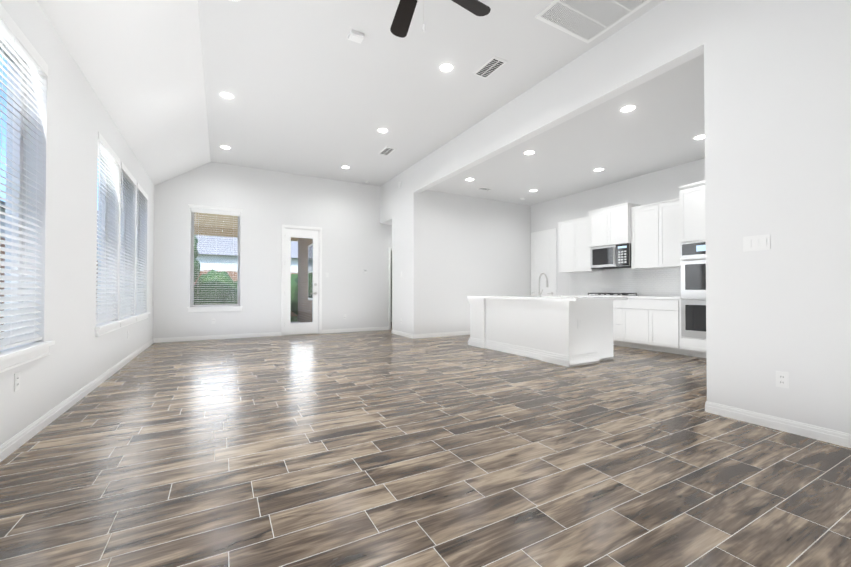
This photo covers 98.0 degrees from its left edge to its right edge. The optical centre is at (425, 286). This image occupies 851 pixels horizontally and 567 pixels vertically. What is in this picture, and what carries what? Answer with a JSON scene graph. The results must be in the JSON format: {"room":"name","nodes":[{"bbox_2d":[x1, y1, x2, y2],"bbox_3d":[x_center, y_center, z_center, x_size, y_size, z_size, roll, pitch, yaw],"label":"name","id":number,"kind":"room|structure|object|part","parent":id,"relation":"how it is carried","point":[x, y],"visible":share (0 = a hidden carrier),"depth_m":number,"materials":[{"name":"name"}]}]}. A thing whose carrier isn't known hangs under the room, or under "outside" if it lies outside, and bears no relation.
{"room":"empty living room","nodes":[
{"label":"empty living room","id":0,"kind":"room"},
{"bbox_2d":[0,0,153,445],"bbox_3d":[-2.795,-0.566,2.471,0.200,3.220,11.130,0,-1,-29],"label":"wall","id":1,"kind":"structure","parent":0,"point":[75,117],"depth_m":3.17,"materials":[{"name":"white paint"}]},
{"bbox_2d":[0,33,23,338],"bbox_3d":[-2.755,-0.618,2.277,0.070,2.100,0.950,0,-1,-29],"label":"window","id":2,"kind":"structure","parent":1,"relation":"in","point":[11,150],"depth_m":2.66,"materials":[{"name":"clear glass"}]},
{"bbox_3d":[-2.757,-0.618,2.276,0.005,2.010,0.860,0,-1,-29],"label":"glass","id":3,"kind":"part","parent":2,"relation":"part of","materials":[{"name":"clear glass"}]},
{"bbox_2d":[0,4,47,350],"bbox_3d":[-2.640,-0.639,2.340,0.072,2.053,0.944,0,-1,-29],"label":"window blind","id":4,"kind":"object","parent":2,"relation":"attached to","point":[16,38],"visible":0.98,"depth_m":2.46,"materials":[{"name":"white plastic"}]},
{"bbox_2d":[14,372,19,391],"bbox_3d":[-2.639,0.613,2.391,0.006,0.115,0.070,0,-1,-29],"label":"electrical outlet","id":5,"kind":"object","parent":1,"relation":"attached to","point":[16,381],"visible":1,"depth_m":2.38,"materials":[{"name":"white plastic"}]},
{"bbox_2d":[0,341,54,372],"bbox_3d":[-2.650,0.457,2.323,0.169,0.102,1.050,0,-1,-29],"label":"window sill","id":6,"kind":"structure","parent":1,"relation":"attached to","point":[14,357],"depth_m":2.44,"materials":[{"name":"white"}]},
{"bbox_2d":[0,338,155,461],"bbox_3d":[-2.701,1.000,2.506,0.015,0.088,10.730,0,-1,-29],"label":"baseboard","id":7,"kind":"structure","parent":1,"relation":"attached to","point":[17,441],"depth_m":2.97,"materials":[{"name":"white"}]},
{"bbox_2d":[96,148,106,316],"bbox_3d":[-3.849,-0.597,4.254,0.070,2.100,0.950,0,-1,-29],"label":"window","id":8,"kind":"structure","parent":1,"relation":"in","point":[102,219],"depth_m":4.63,"materials":[{"name":"clear glass"}]},
{"bbox_3d":[-3.851,-0.597,4.253,0.005,2.010,0.860,0,-1,-29],"label":"glass","id":9,"kind":"part","parent":8,"relation":"part of","materials":[{"name":"clear glass"}]},
{"bbox_2d":[96,132,119,324],"bbox_3d":[-3.734,-0.618,4.318,0.072,2.053,0.944,0,-1,-29],"label":"window blind","id":10,"kind":"object","parent":8,"relation":"attached to","point":[107,150],"visible":0.65,"depth_m":4.32,"materials":[{"name":"white plastic"}]},
{"bbox_2d":[95,320,122,336],"bbox_3d":[-3.743,0.479,4.301,0.169,0.102,1.050,0,-1,-29],"label":"window sill","id":11,"kind":"structure","parent":1,"relation":"attached to","point":[104,328],"depth_m":4.22,"materials":[{"name":"white"}]},
{"bbox_2d":[120,174,125,312],"bbox_3d":[-4.357,-0.587,5.173,0.070,2.100,0.950,0,-1,-29],"label":"window","id":12,"kind":"structure","parent":1,"relation":"in","point":[123,228],"depth_m":5.56,"materials":[{"name":"clear glass"}]},
{"bbox_2d":[120,162,135,317],"bbox_3d":[-4.242,-0.608,5.237,0.072,2.053,0.944,0,-1,-29],"label":"window blind","id":13,"kind":"object","parent":12,"relation":"attached to","point":[130,179],"visible":0.62,"depth_m":5.24,"materials":[{"name":"white plastic"}]},
{"bbox_2d":[120,315,138,327],"bbox_3d":[-4.251,0.489,5.220,0.169,0.102,1.050,0,-1,-29],"label":"window sill","id":14,"kind":"structure","parent":1,"relation":"attached to","point":[128,320],"depth_m":5.20,"materials":[{"name":"white"}]},
{"bbox_2d":[136,182,149,321],"bbox_3d":[-4.790,-0.538,6.133,0.240,2.176,1.050,0,-1,-29],"label":"window","id":15,"kind":"structure","parent":1,"relation":"in","point":[140,312],"depth_m":6.21,"materials":[{"name":"white plastic"}]},
{"bbox_3d":[-4.865,-0.577,6.092,0.070,2.100,0.950,0,-1,-29],"label":"frame","id":16,"kind":"part","parent":15,"relation":"part of","materials":[{"name":"white plastic"}]},
{"bbox_2d":[37,0,210,185],"bbox_3d":[-2.379,-2.347,2.721,1.150,0.913,11.130,0,-1,-29],"label":"ceiling","id":17,"kind":"structure","parent":0,"point":[139,63],"depth_m":3.92,"materials":[{"name":"white paint"}]},
{"bbox_2d":[153,162,391,338],"bbox_3d":[-2.459,-0.836,8.905,7.010,3.900,0.200,0,-1,-29],"label":"wall","id":18,"kind":"structure","parent":0,"point":[356,234],"depth_m":8.21,"materials":[{"name":"white paint"}]},
{"bbox_2d":[187,204,242,311],"bbox_3d":[-4.394,-0.573,7.763,1.000,2.182,0.169,0,-1,-29],"label":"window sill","id":19,"kind":"structure","parent":18,"relation":"attached to","point":[213,308],"depth_m":7.71,"materials":[{"name":"white wood"}]},
{"bbox_2d":[191,212,239,306],"bbox_3d":[-4.453,-0.578,7.868,0.900,2.040,0.070,0,-1,-29],"label":"window","id":20,"kind":"structure","parent":18,"relation":"in","point":[193,270],"depth_m":7.85,"materials":[{"name":"clear glass"}]},
{"bbox_2d":[191,208,239,305],"bbox_3d":[-4.389,-0.600,7.754,0.894,1.993,0.072,0,-1,-29],"label":"window blind","id":21,"kind":"object","parent":20,"relation":"attached to","point":[207,211],"visible":1,"depth_m":7.73,"materials":[{"name":"white plastic"}]},
{"bbox_2d":[156,332,280,341],"bbox_3d":[-4.263,1.057,7.764,2.308,0.088,0.015,0,-1,-29],"label":"baseboard","id":22,"kind":"structure","parent":18,"relation":"attached to","point":[212,337],"depth_m":7.70,"materials":[{"name":"white"}]},
{"bbox_2d":[281,224,321,335],"bbox_3d":[-2.893,-0.145,8.629,0.902,2.511,0.230,0,-1,-29],"label":"back door","id":23,"kind":"structure","parent":18,"relation":"in","point":[314,326],"depth_m":8.57,"materials":[{"name":"white"}]},
{"bbox_3d":[-2.878,-0.150,8.601,0.510,1.980,0.006,0,-1,-29],"label":"glass","id":24,"kind":"part","parent":23,"relation":"part of","materials":[{"name":"clear glass"}]},
{"bbox_2d":[322,326,387,333],"bbox_3d":[-1.710,1.073,9.175,1.698,0.088,0.014,0,-1,-29],"label":"baseboard","id":25,"kind":"structure","parent":18,"relation":"attached to","point":[368,328],"depth_m":9.14,"materials":[{"name":"white"}]},
{"bbox_2d":[388,247,391,329],"bbox_3d":[-0.613,0.046,9.907,0.914,2.157,0.216,0,-1,-29],"label":"door frame","id":26,"kind":"structure","parent":18,"relation":"attached to","point":[389,287],"depth_m":9.61,"materials":[{"name":"white wood"}]},
{"bbox_2d":[380,179,391,224],"bbox_3d":[-0.072,-2.198,9.697,2.080,1.160,0.750,0,-1,-29],"label":"wall","id":27,"kind":"structure","parent":0,"point":[386,203],"depth_m":9.22,"materials":[{"name":"white paint"}]},
{"bbox_2d":[391,251,391,321],"bbox_3d":[-1.139,-0.314,10.966,1.680,2.900,2.140,0,-1,-29],"label":"wall","id":28,"kind":"structure","parent":0,"point":[391,286],"depth_m":12.04,"materials":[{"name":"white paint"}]},
{"bbox_2d":[0,329,850,566],"bbox_3d":[0.815,1.165,4.449,8.450,0.200,11.130,0,-1,-29],"label":"floor","id":29,"kind":"structure","parent":0,"point":[383,448],"depth_m":2.12,"materials":[{"name":"brown tile"}]},
{"bbox_2d":[468,299,622,366],"bbox_3d":[1.827,0.644,6.192,1.099,0.880,2.323,0,-1,-29],"label":"kitchen island","id":30,"kind":"object","parent":29,"relation":"on","point":[569,331],"depth_m":5.44,"materials":[{"name":"white wood"}]},
{"bbox_2d":[467,295,618,302],"bbox_3d":[1.857,0.184,6.161,1.100,0.040,2.440,0,-1,-29],"label":"island countertop","id":31,"kind":"structure","parent":30,"relation":"on","point":[574,299],"depth_m":5.42,"materials":[{"name":"white stone"}]},
{"bbox_2d":[538,273,547,296],"bbox_3d":[1.927,-0.031,6.000,0.221,0.386,0.109,0,-1,-29],"label":"faucet","id":32,"kind":"object","parent":31,"relation":"on","point":[539,292],"visible":1,"depth_m":5.98,"materials":[{"name":"silver metal"}]},
{"bbox_2d":[577,320,580,328],"bbox_3d":[2.104,0.514,5.059,0.070,0.115,0.006,0,-1,-29],"label":"outlet plate","id":33,"kind":"object","parent":30,"relation":"attached to","point":[578,321],"depth_m":5.05,"materials":[{"name":"white plastic"}]},
{"bbox_2d":[613,300,620,345],"bbox_3d":[3.617,0.655,7.174,0.631,0.881,0.949,0,-1,-29],"label":"base cabinet","id":34,"kind":"object","parent":29,"relation":"on","point":[616,303],"depth_m":6.76,"materials":[{"name":"white wood"}]},
{"bbox_2d":[621,297,676,353],"bbox_3d":[4.053,0.646,6.384,0.631,0.881,0.975,0,-1,-29],"label":"base cabinet","id":35,"kind":"object","parent":29,"relation":"on","point":[646,323],"depth_m":6.25,"materials":[{"name":"white wood"}]},
{"bbox_2d":[549,293,676,300],"bbox_3d":[3.639,0.194,7.123,0.645,0.040,2.660,0,-1,-29],"label":"countertop","id":36,"kind":"structure","parent":35,"relation":"on","point":[570,294],"depth_m":7.25,"materials":[{"name":"white stone"}]},
{"bbox_2d":[588,293,638,295],"bbox_3d":[3.593,0.149,7.166,0.525,0.052,0.769,0,-1,-29],"label":"cooktop","id":37,"kind":"object","parent":36,"relation":"in","point":[596,294],"depth_m":6.96,"materials":[{"name":"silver metal"}]},
{"bbox_2d":[677,181,705,357],"bbox_3d":[4.455,-0.234,5.625,0.673,2.626,0.760,0,-1,-29],"label":"tall cabinet","id":38,"kind":"object","parent":29,"relation":"on","point":[691,241],"depth_m":5.66,"materials":[{"name":"white wood"}]},
{"bbox_2d":[198,0,664,185],"bbox_3d":[-0.160,-2.715,3.951,3.920,0.150,11.130,0,-1,-29],"label":"ceiling","id":39,"kind":"structure","parent":0,"point":[311,88],"depth_m":4.61,"materials":[{"name":"white paint"}]},
{"bbox_2d":[219,145,230,148],"bbox_3d":[-3.746,-2.606,6.921,0.200,0.004,0.200,0,-1,-29],"label":"recessed light","id":40,"kind":"object","parent":39,"relation":"in","point":[224,147],"visible":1,"depth_m":6.92,"materials":[{"name":"white plastic"}]},
{"bbox_2d":[219,92,234,98],"bbox_3d":[-2.730,-2.626,5.084,0.200,0.004,0.200,0,-1,-29],"label":"recessed light","id":41,"kind":"object","parent":39,"relation":"in","point":[226,95],"visible":1,"depth_m":5.08,"materials":[{"name":"white plastic"}]},
{"bbox_2d":[348,29,363,43],"bbox_3d":[-0.728,-2.620,3.882,0.140,0.042,0.120,0,-1,-29],"label":"smoke detector","id":42,"kind":"object","parent":39,"relation":"attached to","point":[355,36],"visible":1,"depth_m":3.85,"materials":[{"name":"white plastic"}]},
{"bbox_2d":[377,128,388,132],"bbox_3d":[-0.717,-2.614,6.197,0.200,0.004,0.200,0,-1,-29],"label":"recessed light","id":43,"kind":"object","parent":39,"relation":"in","point":[382,130],"visible":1,"depth_m":6.19,"materials":[{"name":"white plastic"}]},
{"bbox_2d":[378,146,395,154],"bbox_3d":[-0.736,-2.599,7.100,0.200,0.012,0.400,0,-1,-29],"label":"ceiling vent","id":44,"kind":"object","parent":39,"relation":"in","point":[386,150],"visible":1,"depth_m":7.08,"materials":[{"name":"white plastic"}]},
{"bbox_2d":[390,0,490,37],"bbox_3d":[-0.027,-2.194,2.560,1.231,0.922,1.248,0,-1,-29],"label":"fan","id":45,"kind":"object","parent":39,"relation":"hanging from","point":[402,19],"visible":1,"depth_m":2.87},
{"bbox_3d":[-0.158,-2.144,2.880,0.144,0.020,0.570,12,-4,-16],"label":"blade","id":46,"kind":"part","parent":45,"relation":"part of","materials":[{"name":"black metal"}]},
{"bbox_3d":[0.253,-2.145,2.738,0.570,0.020,0.144,0,10,-35],"label":"blade","id":47,"kind":"part","parent":45,"relation":"part of","materials":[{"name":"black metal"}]},
{"bbox_2d":[438,62,454,72],"bbox_3d":[0.251,-2.633,4.446,0.200,0.004,0.200,0,-1,-29],"label":"recessed light","id":48,"kind":"object","parent":39,"relation":"in","point":[445,67],"visible":1,"depth_m":4.44,"materials":[{"name":"white plastic"}]},
{"bbox_2d":[473,56,507,78],"bbox_3d":[0.774,-2.628,4.450,0.200,0.012,0.400,0,-1,-29],"label":"ceiling vent","id":49,"kind":"object","parent":39,"relation":"in","point":[491,66],"visible":1,"depth_m":4.43,"materials":[{"name":"white plastic"}]},
{"bbox_2d":[535,0,651,42],"bbox_3d":[1.598,-2.639,3.477,0.780,0.012,0.760,0,-1,-29],"label":"ceiling vent","id":50,"kind":"object","parent":39,"relation":"in","point":[587,21],"visible":1,"depth_m":3.59,"materials":[{"name":"white metal"}]},
{"bbox_2d":[392,165,530,333],"bbox_3d":[1.013,-0.833,9.208,3.520,3.900,1.130,0,-1,-29],"label":"wall","id":51,"kind":"structure","parent":0,"point":[451,253],"depth_m":8.42,"materials":[{"name":"white paint"}]},
{"bbox_2d":[427,54,704,205],"bbox_3d":[2.908,-2.189,5.939,3.380,0.140,6.450,0,-1,-29],"label":"ceiling","id":52,"kind":"structure","parent":0,"point":[660,126],"depth_m":5.68,"materials":[{"name":"white paint"}]},
{"bbox_2d":[477,187,490,190],"bbox_3d":[1.261,-2.090,7.925,0.300,0.012,0.180,0,-1,-29],"label":"ceiling vent","id":53,"kind":"object","parent":52,"relation":"in","point":[484,188],"visible":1,"depth_m":7.89,"materials":[{"name":"white plastic"}]},
{"bbox_2d":[523,150,535,154],"bbox_3d":[1.643,-2.117,5.850,0.200,0.004,0.200,0,-1,-29],"label":"recessed light","id":54,"kind":"object","parent":52,"relation":"in","point":[530,152],"visible":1,"depth_m":5.84,"materials":[{"name":"white plastic"}]},
{"bbox_2d":[593,168,604,171],"bbox_3d":[3.131,-2.108,6.673,0.200,0.004,0.200,0,-1,-29],"label":"recessed light","id":55,"kind":"object","parent":52,"relation":"in","point":[597,169],"visible":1,"depth_m":6.66,"materials":[{"name":"white plastic"}]},
{"bbox_2d":[619,104,637,112],"bbox_3d":[2.427,-2.133,4.433,0.200,0.004,0.200,0,-1,-29],"label":"recessed light","id":56,"kind":"object","parent":52,"relation":"in","point":[628,108],"visible":1,"depth_m":4.43,"materials":[{"name":"white plastic"}]},
{"bbox_2d":[692,134,704,139],"bbox_3d":[3.914,-2.124,5.255,0.200,0.004,0.200,0,-1,-29],"label":"recessed light","id":57,"kind":"object","parent":52,"relation":"in","point":[700,137],"visible":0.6,"depth_m":5.27,"materials":[{"name":"white plastic"}]},
{"bbox_2d":[531,158,704,294],"bbox_3d":[4.326,-0.580,6.706,0.140,3.340,6.450,0,-1,-29],"label":"wall","id":58,"kind":"structure","parent":0,"point":[658,186],"depth_m":7.50,"materials":[{"name":"white paint"}]},
{"bbox_2d":[531,228,556,295],"bbox_3d":[2.879,-0.133,9.101,0.069,2.497,0.824,0,-1,-29],"label":"pantry door","id":59,"kind":"structure","parent":58,"relation":"in","point":[544,251],"depth_m":9.08,"materials":[{"name":"white wood"}]},
{"bbox_2d":[558,221,568,272],"bbox_3d":[3.246,-0.865,8.150,0.351,1.101,0.483,0,-1,-29],"label":"upper cabinet","id":60,"kind":"object","parent":58,"relation":"attached to","point":[563,227],"depth_m":8.16,"materials":[{"name":"white wood"}]},
{"bbox_2d":[569,217,604,272],"bbox_3d":[3.422,-0.869,7.832,0.351,1.101,0.483,0,-1,-29],"label":"upper cabinet","id":61,"kind":"object","parent":58,"relation":"attached to","point":[579,229],"depth_m":7.80,"materials":[{"name":"white wood"}]},
{"bbox_2d":[589,209,604,248],"bbox_3d":[3.614,-1.154,7.395,0.441,0.712,0.474,0,-1,-29],"label":"upper cabinet","id":62,"kind":"object","parent":58,"relation":"attached to","point":[597,216],"depth_m":7.35,"materials":[{"name":"white wood"}]},
{"bbox_2d":[589,245,612,268],"bbox_3d":[3.641,-0.588,7.344,0.438,0.418,0.554,0,-1,-29],"label":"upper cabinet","id":63,"kind":"object","parent":58,"relation":"attached to","point":[601,257],"depth_m":7.27,"materials":[{"name":"silver metal"}]},
{"bbox_2d":[590,243,630,268],"bbox_3d":[3.701,-0.581,7.234,0.438,0.433,0.805,0,-1,-29],"label":"microwave","id":64,"kind":"object","parent":63,"relation":"in","point":[605,255],"depth_m":7.11,"materials":[{"name":"silver metal"}]},
{"bbox_2d":[605,202,636,244],"bbox_3d":[3.800,-1.158,7.058,0.441,0.712,0.415,0,-1,-29],"label":"upper cabinet","id":65,"kind":"object","parent":58,"relation":"attached to","point":[618,218],"depth_m":6.92,"materials":[{"name":"white wood"}]},
{"bbox_2d":[613,245,628,268],"bbox_3d":[3.827,-0.591,7.007,0.438,0.418,0.286,0,-1,-29],"label":"control panel","id":66,"kind":"object","parent":58,"relation":"attached to","point":[620,252],"depth_m":6.93,"materials":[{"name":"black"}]},
{"bbox_2d":[569,267,680,295],"bbox_3d":[3.921,-0.099,7.276,0.008,0.550,2.650,0,-1,-29],"label":"backsplash","id":67,"kind":"structure","parent":58,"relation":"attached to","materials":[{"name":"tile"}]},
{"bbox_2d":[629,205,652,268],"bbox_3d":[4.072,-0.882,6.656,0.351,1.101,0.547,0,-1,-29],"label":"upper cabinet","id":68,"kind":"object","parent":58,"relation":"attached to","point":[648,261],"depth_m":6.64,"materials":[{"name":"white wood"}]},
{"bbox_2d":[653,201,676,268],"bbox_3d":[4.279,-0.886,6.282,0.351,1.101,0.548,0,-1,-29],"label":"upper cabinet","id":69,"kind":"object","parent":58,"relation":"attached to","point":[665,212],"depth_m":6.30,"materials":[{"name":"white wood"}]},
{"bbox_2d":[414,0,850,433],"bbox_3d":[1.948,-0.889,4.023,0.140,3.900,8.850,0,-1,-29],"label":"wall","id":70,"kind":"structure","parent":0,"point":[777,95],"depth_m":2.80,"materials":[{"name":"white paint"}]},
{"bbox_2d":[392,330,411,337],"bbox_3d":[-0.529,1.063,8.323,0.015,0.088,1.110,0,-1,-29],"label":"baseboard","id":71,"kind":"structure","parent":70,"relation":"attached to","point":[400,333],"depth_m":8.32,"materials":[{"name":"white"}]},
{"bbox_2d":[412,331,469,337],"bbox_3d":[1.222,1.067,8.649,3.395,0.088,0.015,0,-1,-29],"label":"baseboard","id":72,"kind":"structure","parent":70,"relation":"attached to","point":[444,334],"depth_m":8.16,"materials":[{"name":"white"}]},
{"bbox_2d":[743,234,769,251],"bbox_3d":[2.523,-0.332,2.821,0.010,0.115,0.162,0,-1,-29],"label":"light switch","id":73,"kind":"object","parent":70,"relation":"attached to","point":[756,243],"visible":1,"depth_m":2.82,"materials":[{"name":"white plastic"}]},
{"bbox_2d":[705,401,850,447],"bbox_3d":[3.179,0.991,1.617,0.015,0.088,3.425,0,-1,-29],"label":"baseboard","id":74,"kind":"structure","parent":70,"relation":"attached to","point":[802,429],"depth_m":2.68,"materials":[{"name":"white"}]},
{"bbox_2d":[776,371,788,388],"bbox_3d":[2.593,0.676,2.688,0.006,0.115,0.070,0,-1,-29],"label":"outlet","id":75,"kind":"object","parent":70,"relation":"attached to","point":[782,379],"visible":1,"depth_m":2.69,"materials":[{"name":"white plastic"}]},
{"label":"outside","id":76,"kind":"structure","parent":0,"visible":0},
{"bbox_2d":[290,316,297,321],"bbox_3d":[-10.713,1.454,19.480,90.000,0.150,95.000,0,-1,-29],"label":"ground","id":77,"kind":"structure","parent":76,"point":[295,319],"depth_m":14.95,"materials":[{"name":"green plant"}]},
{"bbox_2d":[1,201,4,237],"bbox_3d":[-10.186,-1.567,-0.765,10.100,5.450,21.800,0,-1,-29],"label":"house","id":78,"kind":"structure","parent":77,"relation":"on","point":[3,209],"depth_m":8.96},
{"bbox_2d":[0,237,297,331],"bbox_3d":[1.615,0.230,6.341,15.150,2.012,26.050,0,-1,-29],"label":"fence","id":79,"kind":"object","parent":77,"relation":"on","point":[230,273],"depth_m":15.17,"materials":[{"name":"brown wood"}]},
{"bbox_2d":[194,235,199,281],"bbox_3d":[-8.133,-0.381,11.995,1.395,3.360,1.392,0,-1,-29],"label":"bush","id":80,"kind":"object","parent":77,"relation":"on","point":[197,265],"depth_m":12.27,"materials":[{"name":"green plant"}]},
{"bbox_2d":[97,210,297,284],"bbox_3d":[-15.171,-1.542,24.476,15.800,5.950,10.800,0,-1,-29],"label":"house","id":81,"kind":"structure","parent":77,"relation":"on","point":[207,265],"depth_m":21.05,"materials":[{"name":"white"}]},
{"bbox_2d":[194,270,235,304],"bbox_3d":[-7.713,0.463,13.511,1.917,2.205,2.592,0,-1,-29],"label":"bush","id":82,"kind":"object","parent":77,"relation":"on","point":[223,291],"depth_m":12.66,"materials":[{"name":"green plant"}]},
{"bbox_2d":[224,289,236,303],"bbox_3d":[-6.357,0.728,12.936,1.353,1.378,1.099,0,-1,-29],"label":"bush","id":83,"kind":"object","parent":77,"relation":"on","point":[230,296],"depth_m":12.51,"materials":[{"name":"green plant"}]},
{"bbox_2d":[291,274,297,314],"bbox_3d":[-4.896,0.310,15.598,2.308,2.149,2.293,0,-1,-29],"label":"bush","id":84,"kind":"object","parent":77,"relation":"on","point":[293,294],"depth_m":14.85,"materials":[{"name":"green plant"}]},
{"bbox_2d":[298,238,312,322],"bbox_3d":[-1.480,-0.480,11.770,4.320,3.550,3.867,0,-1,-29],"label":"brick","id":85,"kind":"object","parent":77,"relation":"on","point":[306,312],"depth_m":11.31,"materials":[{"name":"grey brick"}]},
{"bbox_3d":[-7.157,-0.142,10.637,0.350,2.850,0.350,0,-1,-29],"label":"patio post","id":86,"kind":"object","parent":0,"visible":0},
{"bbox_2d":[194,212,297,240],"bbox_3d":[-5.111,-1.776,9.889,3.910,0.400,4.070,0,-1,-29],"label":"roof","id":87,"kind":"structure","parent":86,"relation":"on","point":[216,226],"depth_m":10.97,"materials":[{"name":"beige"}]}
]}

